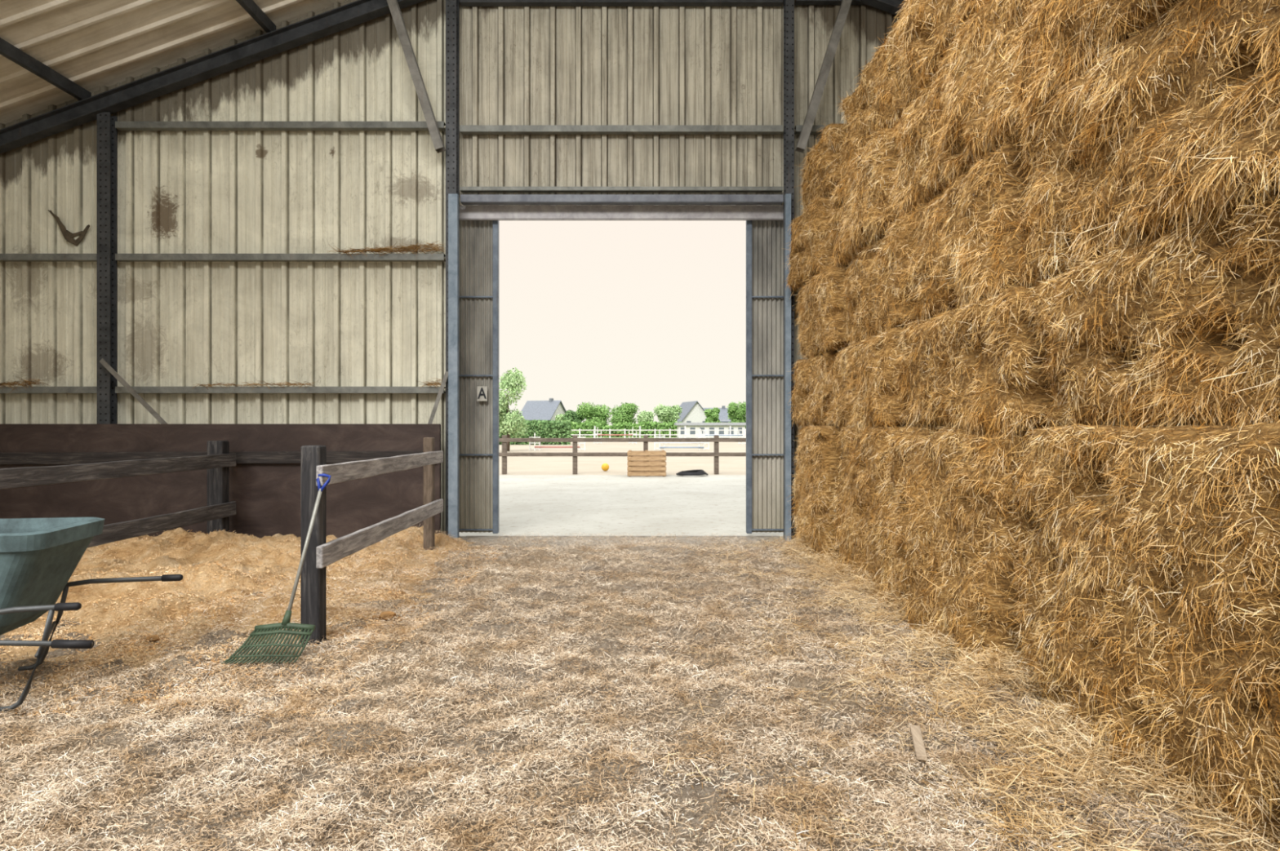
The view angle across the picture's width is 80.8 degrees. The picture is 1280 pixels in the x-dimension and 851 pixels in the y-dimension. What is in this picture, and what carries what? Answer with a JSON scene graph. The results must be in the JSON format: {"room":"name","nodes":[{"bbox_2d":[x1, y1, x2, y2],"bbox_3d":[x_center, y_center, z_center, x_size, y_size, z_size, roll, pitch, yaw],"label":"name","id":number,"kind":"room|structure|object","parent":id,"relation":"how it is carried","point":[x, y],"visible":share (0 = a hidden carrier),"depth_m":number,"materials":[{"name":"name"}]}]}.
{"room":"barn interior","nodes":[
{"label":"barn interior","id":0,"kind":"room"},
{"bbox_2d":[0,0,347,124],"bbox_3d":[-0.002,-5.221,6.770,20.603,3.777,7.540,0,0,0],"label":"ceiling","id":1,"kind":"structure","parent":0,"point":[94,44],"depth_m":9.38,"materials":[{"name":"beige metal"}]},
{"bbox_2d":[0,37,91,100],"bbox_3d":[-7.300,-4.335,6.475,0.070,0.150,6.950,0,0,0],"label":"purlin","id":2,"kind":"structure","parent":1,"relation":"attached to","point":[7,50],"depth_m":9.14,"materials":[{"name":"black metal"}]},
{"bbox_2d":[235,0,275,32],"bbox_3d":[-4.850,-5.219,6.475,0.070,0.150,6.950,0,0,0],"label":"purlin","id":3,"kind":"structure","parent":1,"relation":"attached to","point":[251,6],"depth_m":9.50,"materials":[{"name":"black metal"}]},
{"bbox_2d":[0,0,900,537],"bbox_3d":[0.000,-2.795,10.027,20.000,8.590,0.065,0,0,0],"label":"wall","id":4,"kind":"structure","parent":0,"point":[180,324],"depth_m":10.05,"materials":[{"name":"beige metal"}]},
{"bbox_2d":[0,253,97,262],"bbox_3d":[-8.520,-2.220,9.930,2.760,0.085,0.100,0,0,0],"label":"beam","id":5,"kind":"structure","parent":4,"relation":"attached to","point":[3,257],"depth_m":9.88,"materials":[{"name":"grey metal"}]},
{"bbox_2d":[0,386,97,393],"bbox_3d":[-8.520,-0.470,9.930,2.760,0.085,0.100,0,0,0],"label":"beam","id":6,"kind":"structure","parent":4,"relation":"attached to","point":[5,389],"depth_m":9.88,"materials":[{"name":"grey metal"}]},
{"bbox_2d":[0,378,49,390],"bbox_3d":[-8.237,-0.524,9.875,0.957,0.203,0.206,0,0,0],"label":"tuft","id":7,"kind":"object","parent":6,"relation":"on","point":[11,384],"visible":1,"depth_m":9.85,"materials":[{"name":"brown plant"}]},
{"bbox_2d":[48,209,89,246],"bbox_3d":[-7.583,-2.625,9.980,0.560,0.485,0.020,0,0,0],"label":"clump","id":8,"kind":"object","parent":4,"relation":"attached to","point":[68,236],"visible":1,"depth_m":9.97,"materials":[{"name":"brown"}]},
{"bbox_2d":[115,121,445,130],"bbox_3d":[-4.740,-3.960,9.930,4.320,0.085,0.100,0,0,0],"label":"beam","id":9,"kind":"structure","parent":4,"relation":"attached to","point":[121,126],"depth_m":9.88,"materials":[{"name":"grey metal"}]},
{"bbox_2d":[115,253,445,262],"bbox_3d":[-4.740,-2.220,9.930,4.320,0.085,0.100,0,0,0],"label":"beam","id":10,"kind":"structure","parent":4,"relation":"attached to","point":[119,257],"depth_m":9.88,"materials":[{"name":"grey metal"}]},
{"bbox_2d":[328,241,445,258],"bbox_3d":[-3.284,-2.308,9.869,1.620,0.256,0.236,0,0,0],"label":"tuft","id":11,"kind":"object","parent":10,"relation":"on","point":[409,248],"visible":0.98,"depth_m":9.85,"materials":[{"name":"brown plant"}]},
{"bbox_2d":[115,386,445,393],"bbox_3d":[-4.740,-0.470,9.930,4.320,0.085,0.100,0,0,0],"label":"beam","id":12,"kind":"structure","parent":4,"relation":"attached to","point":[117,389],"depth_m":9.88,"materials":[{"name":"grey metal"}]},
{"bbox_2d":[195,380,315,391],"bbox_3d":[-5.049,-0.509,9.854,1.635,0.172,0.193,0,0,0],"label":"tuft","id":13,"kind":"object","parent":12,"relation":"on","point":[222,384],"visible":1,"depth_m":9.86,"materials":[{"name":"brown plant"}]},
{"bbox_2d":[415,378,444,389],"bbox_3d":[-2.723,-0.534,9.867,0.478,0.189,0.145,0,0,0],"label":"tuft","id":14,"kind":"object","parent":12,"relation":"on","point":[436,381],"visible":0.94,"depth_m":9.85,"materials":[{"name":"brown plant"}]},
{"bbox_2d":[459,124,782,134],"bbox_3d":[-0.245,-3.910,9.930,4.250,0.085,0.100,0,0,0],"label":"beam","id":15,"kind":"structure","parent":4,"relation":"attached to","point":[464,129],"depth_m":9.88,"materials":[{"name":"grey metal"}]},
{"bbox_2d":[459,186,782,192],"bbox_3d":[-0.245,-3.120,9.930,4.250,0.050,0.100,0,0,0],"label":"beam","id":16,"kind":"structure","parent":4,"relation":"attached to","point":[462,188],"depth_m":9.88,"materials":[{"name":"grey metal"}]},
{"bbox_2d":[459,0,782,6],"bbox_3d":[-0.245,-5.630,9.930,4.250,0.120,0.100,0,0,0],"label":"beam","id":17,"kind":"structure","parent":4,"relation":"attached to","point":[463,2],"depth_m":9.90,"materials":[{"name":"grey metal"}]},
{"bbox_2d":[459,204,783,220],"bbox_3d":[-0.200,-2.865,10.120,5.000,0.190,0.080,0,0,0],"label":"door track","id":18,"kind":"object","parent":4,"relation":"attached to","point":[474,212],"visible":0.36,"depth_m":10.08,"materials":[{"name":"grey metal"}]},
{"bbox_2d":[459,220,498,533],"bbox_3d":[-2.315,-0.715,10.250,0.770,4.370,0.100,0,0,0],"label":"door","id":19,"kind":"structure","parent":18,"relation":"hanging from","point":[478,239],"depth_m":10.27,"materials":[{"name":"metal"}]},
{"bbox_2d":[476,386,487,401],"bbox_3d":[-2.140,-0.430,10.187,0.140,0.200,0.015,0,0,0],"label":"letter sign","id":20,"kind":"object","parent":19,"relation":"attached to","point":[482,392],"visible":1,"depth_m":10.19,"materials":[{"name":"white metal"}]},
{"bbox_2d":[746,220,783,533],"bbox_3d":[1.875,-0.715,10.250,0.850,4.370,0.100,0,0,0],"label":"door","id":21,"kind":"structure","parent":18,"relation":"hanging from","point":[764,238],"depth_m":10.26,"materials":[{"name":"metal"}]},
{"bbox_2d":[460,194,783,204],"bbox_3d":[-0.237,-2.980,9.915,4.235,0.100,0.150,0,0,0],"label":"door track","id":22,"kind":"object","parent":4,"relation":"attached to","point":[465,199],"depth_m":9.84,"materials":[{"name":"grey metal"}]},
{"bbox_2d":[466,536,780,537],"bbox_3d":[-0.230,1.516,10.200,4.260,0.028,0.080,0,0,0],"label":"door sill","id":23,"kind":"structure","parent":4,"relation":"attached to","point":[466,536],"depth_m":10.17,"materials":[{"name":"concrete"}]},
{"bbox_2d":[794,124,826,134],"bbox_3d":[4.025,-3.910,9.930,3.950,0.085,0.100,0,0,0],"label":"rail","id":24,"kind":"object","parent":4,"relation":"attached to","point":[797,127],"depth_m":9.88,"materials":[{"name":"grey metal"}]},
{"bbox_2d":[794,0,866,4],"bbox_3d":[3.025,-5.630,9.930,1.950,0.085,0.100,0,0,0],"label":"beam","id":25,"kind":"structure","parent":4,"relation":"attached to","point":[797,2],"depth_m":9.93,"materials":[{"name":"grey metal"}]},
{"bbox_2d":[0,536,1233,850],"bbox_3d":[0.000,1.487,3.625,20.000,0.158,13.250,0,0,0],"label":"floor","id":26,"kind":"structure","parent":0,"point":[686,789],"depth_m":3.78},
{"bbox_2d":[0,517,182,712],"bbox_3d":[-3.780,1.031,4.119,2.015,0.943,0.853,0,0,-10],"label":"wheelbarrow","id":27,"kind":"object","parent":26,"relation":"on","point":[39,557],"visible":1,"depth_m":4.09,"materials":[{"name":"metal"}]},
{"bbox_2d":[0,517,104,635],"bbox_3d":[-3.721,0.850,4.176,1.075,0.580,0.750,0,0,-10],"label":"tub","id":28,"kind":"object","parent":27,"relation":"in","point":[39,557],"depth_m":4.14,"materials":[{"name":"teal plastic"}]},
{"bbox_2d":[97,111,117,424],"bbox_3d":[-7.020,-1.301,9.900,0.170,5.601,0.140,0,0,0],"label":"steel column","id":29,"kind":"structure","parent":26,"relation":"on","point":[107,133],"depth_m":9.83,"materials":[{"name":"black metal"}]},
{"bbox_2d":[99,358,168,424],"bbox_3d":[-6.540,-0.425,9.730,0.924,0.893,0.060,0,0,4],"label":"diagonal brace","id":30,"kind":"object","parent":29,"relation":"attached to","point":[130,389],"visible":0.9,"depth_m":9.70,"materials":[{"name":"grey metal"}]},
{"bbox_2d":[0,440,235,547],"bbox_3d":[-5.193,0.845,6.425,0.244,1.310,6.050,0,0,0],"label":"fence","id":31,"kind":"object","parent":26,"relation":"on","point":[218,460],"visible":0.82,"depth_m":7.88,"materials":[{"name":"brown wood"}]},
{"bbox_2d":[0,424,440,538],"bbox_3d":[-6.220,0.740,9.640,7.320,1.520,0.060,0,0,0],"label":"wall","id":32,"kind":"structure","parent":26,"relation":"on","point":[266,496],"depth_m":9.61,"materials":[{"name":"brown wood"}]},
{"bbox_2d":[0,451,422,465],"bbox_3d":[-6.200,0.416,9.570,7.201,0.180,0.055,0,0,0],"label":"rail","id":33,"kind":"object","parent":32,"relation":"attached to","point":[291,457],"visible":0.6,"depth_m":9.54,"materials":[{"name":"brown wood"}]},
{"bbox_2d":[0,526,476,712],"bbox_3d":[-5.580,1.397,6.600,8.560,0.386,6.000,0,0,0],"label":"bedding","id":34,"kind":"object","parent":26,"relation":"on","point":[106,592],"visible":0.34,"depth_m":6.40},
{"bbox_2d":[145,635,159,641],"bbox_3d":[-3.299,1.442,5.098,0.084,0.043,0.085,0,0,0],"label":"clod","id":35,"kind":"object","parent":34,"relation":"on","point":[153,638],"visible":0.97,"depth_m":5.07,"materials":[{"name":"brown soil"}]},
{"bbox_2d":[222,624,235,629],"bbox_3d":[-3.007,1.482,5.500,0.098,0.052,0.113,0,0,0],"label":"clod","id":36,"kind":"object","parent":34,"relation":"on","point":[227,624],"visible":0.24,"depth_m":5.48,"materials":[{"name":"brown soil"}]},
{"bbox_2d":[0,527,506,718],"bbox_3d":[-4.051,1.370,6.598,4.950,0.390,5.448,0,0,0],"label":"straw","id":37,"kind":"object","parent":34,"relation":"on","point":[406,555],"visible":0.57,"depth_m":5.28,"materials":[{"name":"beige plant"}]},
{"bbox_2d":[300,437,443,645],"bbox_3d":[-2.346,0.835,7.032,0.196,1.390,3.836,0,0,-3],"label":"fence","id":38,"kind":"object","parent":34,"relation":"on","point":[320,554],"visible":0.98,"depth_m":5.34,"materials":[{"name":"brown wood"}]},
{"bbox_2d":[370,614,379,620],"bbox_3d":[-2.027,1.490,5.808,0.095,0.050,0.093,0,0,-40],"label":"clod","id":39,"kind":"object","parent":34,"relation":"on","point":[375,615],"visible":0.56,"depth_m":5.78,"materials":[{"name":"brown soil"}]},
{"bbox_2d":[377,611,395,620],"bbox_3d":[-1.947,1.460,5.754,0.129,0.064,0.135,0,0,13],"label":"clod","id":40,"kind":"object","parent":34,"relation":"on","point":[384,615],"visible":0.92,"depth_m":5.72,"materials":[{"name":"brown soil"}]},
{"bbox_2d":[393,617,404,622],"bbox_3d":[-1.871,1.507,5.827,0.084,0.045,0.093,0,0,31],"label":"clod","id":41,"kind":"object","parent":26,"relation":"on","point":[395,617],"visible":0.45,"depth_m":5.80,"materials":[{"name":"brown soil"}]},
{"bbox_2d":[445,0,459,537],"bbox_3d":[-2.470,-2.129,9.900,0.140,7.258,0.160,0,0,0],"label":"steel column","id":42,"kind":"structure","parent":26,"relation":"on","point":[452,6],"depth_m":9.82,"materials":[{"name":"grey metal"}]},
{"bbox_2d":[0,0,424,154],"bbox_3d":[-4.985,-4.944,9.840,9.998,3.780,0.160,0,0,0],"label":"rafter","id":43,"kind":"object","parent":42,"relation":"on","point":[354,13],"visible":1,"depth_m":9.83,"materials":[{"name":"black metal"}]},
{"bbox_2d":[386,0,445,153],"bbox_3d":[-2.925,-4.650,9.680,0.815,2.234,0.130,0,0,0],"label":"diagonal brace","id":44,"kind":"object","parent":43,"relation":"attached to","point":[394,8],"visible":1,"depth_m":9.62,"materials":[{"name":"grey metal"}]},
{"bbox_2d":[427,371,448,424],"bbox_3d":[-2.610,-0.350,9.730,0.276,0.716,0.050,0,0,-15],"label":"diagonal brace","id":45,"kind":"object","parent":42,"relation":"attached to","point":[446,375],"visible":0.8,"depth_m":9.74,"materials":[{"name":"grey metal"}]},
{"bbox_2d":[448,193,458,538],"bbox_3d":[-2.420,-0.750,9.760,0.120,4.500,0.080,0,0,0],"label":"door frame","id":46,"kind":"structure","parent":26,"relation":"on","point":[453,198],"depth_m":9.72,"materials":[{"name":"grey metal"}]},
{"bbox_2d":[0,524,1248,850],"bbox_3d":[-0.900,1.367,6.284,6.112,0.458,8.284,0,0,0],"label":"litter","id":47,"kind":"object","parent":26,"relation":"on","point":[934,839],"visible":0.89,"depth_m":3.53,"materials":[{"name":"beige plant"}]},
{"bbox_2d":[221,474,331,664],"bbox_3d":[-2.331,0.894,4.863,0.457,1.131,0.547,0,0,0],"label":"rake","id":48,"kind":"object","parent":47,"relation":"on","point":[260,630],"visible":1,"depth_m":4.79,"materials":[{"name":"green plastic"}]},
{"bbox_2d":[784,193,791,542],"bbox_3d":[1.920,-0.750,9.760,0.070,4.500,0.080,0,0,0],"label":"door frame","id":49,"kind":"structure","parent":26,"relation":"on","point":[788,196],"depth_m":9.72,"materials":[{"name":"grey metal"}]},
{"bbox_2d":[783,0,794,539],"bbox_3d":[1.960,-2.221,9.900,0.110,7.442,0.160,0,0,0],"label":"steel column","id":50,"kind":"structure","parent":26,"relation":"on","point":[788,5],"depth_m":9.82,"materials":[{"name":"grey metal"}]},
{"bbox_2d":[860,0,906,16],"bbox_3d":[4.985,-4.944,9.840,9.998,3.780,0.160,0,0,0],"label":"rafter","id":51,"kind":"object","parent":50,"relation":"on","point":[887,6],"visible":0.02,"depth_m":9.83,"materials":[{"name":"black metal"}]},
{"bbox_2d":[795,0,852,153],"bbox_3d":[2.405,-4.650,9.680,0.795,2.233,0.130,0,0,0],"label":"diagonal brace","id":52,"kind":"object","parent":51,"relation":"attached to","point":[842,13],"visible":1,"depth_m":9.62,"materials":[{"name":"grey metal"}]},
{"bbox_2d":[786,422,842,564],"bbox_3d":[2.495,0.724,8.797,1.536,1.548,1.837,0,0,3],"label":"bale","id":53,"kind":"object","parent":26,"relation":"on","point":[817,458],"visible":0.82,"depth_m":8.19},
{"bbox_2d":[787,351,839,429],"bbox_3d":[2.590,-0.368,8.937,1.513,0.997,1.530,0,0,-3],"label":"bale","id":54,"kind":"object","parent":53,"relation":"on","point":[811,404],"visible":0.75,"depth_m":8.79},
{"bbox_2d":[792,265,852,359],"bbox_3d":[2.581,-1.235,8.781,1.576,1.098,1.924,0,0,0],"label":"bale","id":55,"kind":"object","parent":54,"relation":"on","point":[821,322],"visible":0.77,"depth_m":8.12},
{"bbox_2d":[781,193,835,293],"bbox_3d":[2.507,-2.134,8.963,1.488,1.081,1.442,0,0,0],"label":"bale","id":56,"kind":"object","parent":55,"relation":"on","point":[810,246],"visible":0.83,"depth_m":8.59},
{"bbox_2d":[795,120,848,216],"bbox_3d":[2.624,-2.894,8.835,1.562,0.847,1.849,0,0,0],"label":"bale","id":57,"kind":"object","parent":56,"relation":"on","point":[819,175],"visible":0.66,"depth_m":8.25},
{"bbox_2d":[826,422,903,603],"bbox_3d":[2.620,0.724,7.055,1.512,1.548,2.069,0,0,0],"label":"bale","id":58,"kind":"object","parent":26,"relation":"on","point":[860,504],"visible":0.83,"depth_m":6.80},
{"bbox_2d":[822,326,913,435],"bbox_3d":[2.654,-0.366,7.272,1.534,1.061,2.111,0,0,0],"label":"bale","id":59,"kind":"object","parent":58,"relation":"on","point":[862,372],"visible":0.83,"depth_m":6.67},
{"bbox_2d":[837,209,923,346],"bbox_3d":[2.712,-1.244,7.003,1.574,1.096,2.000,0,0,0],"label":"bale","id":60,"kind":"object","parent":59,"relation":"on","point":[876,286],"visible":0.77,"depth_m":6.58},
{"bbox_2d":[824,125,902,268],"bbox_3d":[2.599,-2.105,7.338,1.604,1.104,2.056,0,0,0],"label":"bale","id":61,"kind":"object","parent":60,"relation":"on","point":[859,217],"visible":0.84,"depth_m":6.82},
{"bbox_2d":[835,4,920,179],"bbox_3d":[2.731,-2.980,6.977,1.534,1.050,2.147,0,0,0],"label":"bale","id":62,"kind":"object","parent":61,"relation":"on","point":[882,90],"visible":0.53,"depth_m":6.76},
{"bbox_2d":[500,533,1279,850],"bbox_3d":[0.655,1.403,5.851,3.201,0.384,7.540,0,0,0],"label":"straw","id":63,"kind":"object","parent":26,"relation":"on","point":[1090,753],"visible":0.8,"depth_m":3.36,"materials":[{"name":"beige plant"}]},
{"bbox_2d":[910,725,927,760],"bbox_3d":[1.263,1.438,3.410,0.046,0.029,0.353,0,0,15],"label":"wood offcut","id":64,"kind":"object","parent":63,"relation":"on","point":[921,754],"visible":1,"depth_m":3.37,"materials":[{"name":"beige wood"}]},
{"bbox_2d":[878,423,1039,687],"bbox_3d":[2.639,0.726,5.222,1.596,1.545,2.000,0,0,0],"label":"bale","id":65,"kind":"object","parent":26,"relation":"on","point":[949,525],"visible":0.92,"depth_m":4.82},
{"bbox_2d":[890,283,1070,450],"bbox_3d":[2.698,-0.336,5.239,1.579,1.068,2.315,0,0,0],"label":"bale","id":66,"kind":"object","parent":65,"relation":"on","point":[975,369],"visible":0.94,"depth_m":4.63},
{"bbox_2d":[901,133,1037,322],"bbox_3d":[2.676,-1.219,5.219,1.601,1.170,1.896,0,0,0],"label":"bale","id":67,"kind":"object","parent":66,"relation":"on","point":[964,251],"visible":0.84,"depth_m":4.72},
{"bbox_2d":[880,0,1031,217],"bbox_3d":[2.713,-2.129,5.273,1.584,1.105,2.360,0,0,2],"label":"bale","id":68,"kind":"object","parent":67,"relation":"on","point":[956,117],"visible":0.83,"depth_m":4.84},
{"bbox_2d":[892,0,988,93],"bbox_3d":[2.720,-2.989,5.079,1.635,1.080,2.096,0,0,0],"label":"bale","id":69,"kind":"object","parent":68,"relation":"on","point":[927,23],"visible":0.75,"depth_m":5.48},
{"bbox_2d":[998,413,1279,850],"bbox_3d":[2.659,0.724,3.329,1.687,1.548,2.125,0,0,0],"label":"bale","id":70,"kind":"object","parent":26,"relation":"on","point":[1148,576],"visible":0.95,"depth_m":2.92},
{"bbox_2d":[1018,183,1279,428],"bbox_3d":[2.747,-0.370,3.318,1.608,1.048,1.792,0,0,0],"label":"bale","id":71,"kind":"object","parent":70,"relation":"on","point":[1182,333],"visible":0.96,"depth_m":3.04},
{"bbox_2d":[1004,0,1279,288],"bbox_3d":[2.695,-1.219,3.281,1.531,1.141,2.337,0,0,0],"label":"bale","id":72,"kind":"object","parent":71,"relation":"on","point":[1180,118],"visible":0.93,"depth_m":3.09},
{"bbox_2d":[998,0,1180,139],"bbox_3d":[2.648,-2.088,3.307,1.544,1.082,2.006,0,0,0],"label":"bale","id":73,"kind":"object","parent":72,"relation":"on","point":[1060,39],"visible":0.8,"depth_m":3.68},
{"bbox_2d":[1257,608,1279,850],"bbox_3d":[2.617,0.723,1.512,1.558,1.550,1.979,0,0,0],"label":"bale","id":74,"kind":"object","parent":26,"relation":"on","point":[1268,609],"visible":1,"depth_m":2.35},
{"label":"outside","id":75,"kind":"structure","parent":0,"visible":0},
{"bbox_2d":[459,475,783,536],"bbox_3d":[0.000,1.510,16.575,120.000,0.001,12.650,0,0,0],"label":"yard","id":76,"kind":"structure","parent":75,"point":[560,505],"depth_m":14.33,"materials":[{"name":"concrete"}]},
{"bbox_2d":[627,450,666,476],"bbox_3d":[0.200,1.125,22.500,1.144,0.750,0.840,0,0,0],"label":"wooden crate","id":77,"kind":"object","parent":76,"relation":"on","point":[646,465],"visible":1,"depth_m":22.08,"materials":[{"name":"brown wood"}]},
{"bbox_2d":[675,470,707,475],"bbox_3d":[1.556,1.405,22.407,0.959,0.161,0.747,0,0,0],"label":"coil","id":78,"kind":"object","parent":76,"relation":"on","point":[690,473],"visible":1,"depth_m":22.23,"materials":[{"name":"black rubber"}]},
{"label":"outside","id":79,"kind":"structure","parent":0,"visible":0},
{"bbox_2d":[571,432,677,438],"bbox_3d":[0.000,1.530,341.000,600.000,0.001,518.000,0,0,0],"label":"ground","id":80,"kind":"structure","parent":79,"point":[576,433],"depth_m":93.92,"materials":[{"name":"green plant"}]},
{"bbox_2d":[520,398,566,422],"bbox_3d":[-15.600,-1.450,122.000,6.100,5.900,7.600,0,0,20],"label":"house","id":81,"kind":"structure","parent":80,"relation":"on","point":[544,411],"depth_m":120.36,"materials":[{"name":"white paint"}]},
{"bbox_2d":[555,413,564,421],"bbox_3d":[-11.887,-0.235,117.018,2.937,3.480,2.791,0,0,0],"label":"tree","id":82,"kind":"object","parent":80,"relation":"on","point":[560,417],"visible":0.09,"depth_m":116.29,"materials":[{"name":"green plant"}]},
{"bbox_2d":[563,408,585,422],"bbox_3d":[-9.905,-0.606,112.340,3.893,4.223,3.404,0,0,0],"label":"tree","id":83,"kind":"object","parent":80,"relation":"on","point":[569,415],"visible":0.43,"depth_m":111.48,"materials":[{"name":"green plant"}]},
{"bbox_2d":[576,402,612,426],"bbox_3d":[-6.442,-0.925,107.785,5.326,4.866,5.793,0,0,0],"label":"tree","id":84,"kind":"object","parent":80,"relation":"on","point":[599,415],"visible":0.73,"depth_m":106.53,"materials":[{"name":"green plant"}]},
{"bbox_2d":[608,402,639,426],"bbox_3d":[-2.393,-1.038,114.439,4.799,5.090,4.857,0,0,0],"label":"tree","id":85,"kind":"object","parent":80,"relation":"on","point":[626,412],"visible":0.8,"depth_m":113.04,"materials":[{"name":"green plant"}]},
{"bbox_2d":[533,420,746,437],"bbox_3d":[-0.030,0.493,99.999,48.499,2.582,2.164,0,0,0],"label":"hedge","id":86,"kind":"object","parent":80,"relation":"on","point":[654,425],"visible":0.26,"depth_m":99.47,"materials":[{"name":"green plant"}]},
{"bbox_2d":[636,410,655,429],"bbox_3d":[0.914,-0.320,106.973,2.950,3.652,3.044,0,0,0],"label":"tree","id":87,"kind":"object","parent":80,"relation":"on","point":[645,416],"visible":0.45,"depth_m":106.09,"materials":[{"name":"green plant"}]},
{"bbox_2d":[653,404,682,430],"bbox_3d":[4.110,-0.847,109.780,4.371,4.707,4.039,0,0,0],"label":"tree","id":88,"kind":"object","parent":80,"relation":"on","point":[665,414],"visible":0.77,"depth_m":109.19,"materials":[{"name":"green plant"}]},
{"bbox_2d":[676,400,706,422],"bbox_3d":[8.000,-1.175,121.000,5.600,5.350,7.600,0,0,-14],"label":"house","id":89,"kind":"structure","parent":80,"relation":"on","point":[692,411],"depth_m":117.69,"materials":[{"name":"white paint"}]},
{"bbox_2d":[674,422,746,438],"bbox_3d":[8.600,0.575,92.000,8.600,1.850,4.600,0,0,0],"label":"building","id":90,"kind":"structure","parent":80,"relation":"on","point":[680,426],"depth_m":89.99,"materials":[{"name":"white paint"}]},
{"bbox_2d":[703,407,719,422],"bbox_3d":[10.843,-0.628,112.984,2.626,4.263,2.615,0,0,0],"label":"tree","id":91,"kind":"object","parent":80,"relation":"on","point":[712,415],"visible":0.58,"depth_m":112.27,"materials":[{"name":"green plant"}]},
{"bbox_2d":[702,405,731,422],"bbox_3d":[13.200,-0.950,130.000,5.600,4.900,6.600,0,0,0],"label":"house","id":92,"kind":"structure","parent":80,"relation":"on","point":[723,414],"depth_m":128.31,"materials":[{"name":"white paint"}]},
{"bbox_2d":[726,401,746,422],"bbox_3d":[14.911,-1.053,112.000,4.295,5.118,4.355,0,0,0],"label":"tree","id":93,"kind":"object","parent":80,"relation":"on","point":[736,415],"visible":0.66,"depth_m":110.95,"materials":[{"name":"green plant"}]},
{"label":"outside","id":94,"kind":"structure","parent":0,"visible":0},
{"bbox_2d":[498,442,746,475],"bbox_3d":[0.000,1.520,52.450,120.000,0.001,59.100,0,0,0],"label":"arena","id":95,"kind":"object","parent":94,"point":[516,465],"visible":0.08,"depth_m":32.55,"materials":[{"name":"beige sand"}]},
{"bbox_2d":[498,367,528,451],"bbox_3d":[-7.928,-0.985,43.992,2.878,4.977,2.553,0,0,-10],"label":"tree","id":96,"kind":"object","parent":95,"relation":"on","point":[509,422],"visible":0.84,"depth_m":43.89,"materials":[{"name":"green plant"}]},
{"bbox_2d":[498,419,571,444],"bbox_3d":[-8.547,0.528,59.994,6.180,2.231,1.888,0,0,0],"label":"hedge","id":97,"kind":"object","parent":95,"relation":"on","point":[548,428],"visible":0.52,"depth_m":59.38,"materials":[{"name":"green plant"}]},
{"bbox_2d":[528,433,585,450],"bbox_3d":[-4.950,0.975,44.977,3.380,1.050,0.145,0,0,0],"label":"jump","id":98,"kind":"object","parent":95,"relation":"on","point":[534,437],"visible":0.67,"depth_m":44.95,"materials":[{"name":"white wood"}]},
{"bbox_2d":[601,463,608,471],"bbox_3d":[-1.150,1.380,24.900,0.260,0.260,0.260,0,0,0],"label":"ball","id":99,"kind":"object","parent":95,"relation":"on","point":[605,467],"visible":1,"depth_m":24.81,"materials":[{"name":"yellow plastic"}]},
{"bbox_2d":[593,427,636,444],"bbox_3d":[-2.050,0.825,61.977,3.580,1.350,0.145,0,0,0],"label":"jump","id":100,"kind":"object","parent":95,"relation":"on","point":[597,433],"visible":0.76,"depth_m":61.96,"materials":[{"name":"white wood"}]},
{"bbox_2d":[498,435,746,474],"bbox_3d":[-1.000,0.910,23.380,19.800,1.220,0.180,0,0,0],"label":"fence","id":101,"kind":"object","parent":95,"relation":"on","point":[504,440],"visible":0.34,"depth_m":23.29,"materials":[{"name":"brown wood"}]},
{"bbox_2d":[571,426,746,438],"bbox_3d":[0.000,0.775,79.980,34.000,1.450,0.200,0,0,0],"label":"fence","id":102,"kind":"object","parent":95,"relation":"on","point":[579,430],"visible":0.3,"depth_m":79.88,"materials":[{"name":"paint"}]},
{"bbox_2d":[653,430,709,450],"bbox_3d":[2.550,0.900,45.977,3.380,1.200,0.145,0,0,0],"label":"jump","id":103,"kind":"object","parent":95,"relation":"on","point":[664,447],"visible":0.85,"depth_m":45.94,"materials":[{"name":"white wood"}]},
{"bbox_2d":[701,427,746,444],"bbox_3d":[6.700,0.825,59.977,3.680,1.350,0.145,0,0,0],"label":"jump","id":104,"kind":"object","parent":95,"relation":"on","point":[742,434],"visible":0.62,"depth_m":59.95,"materials":[{"name":"white wood"}]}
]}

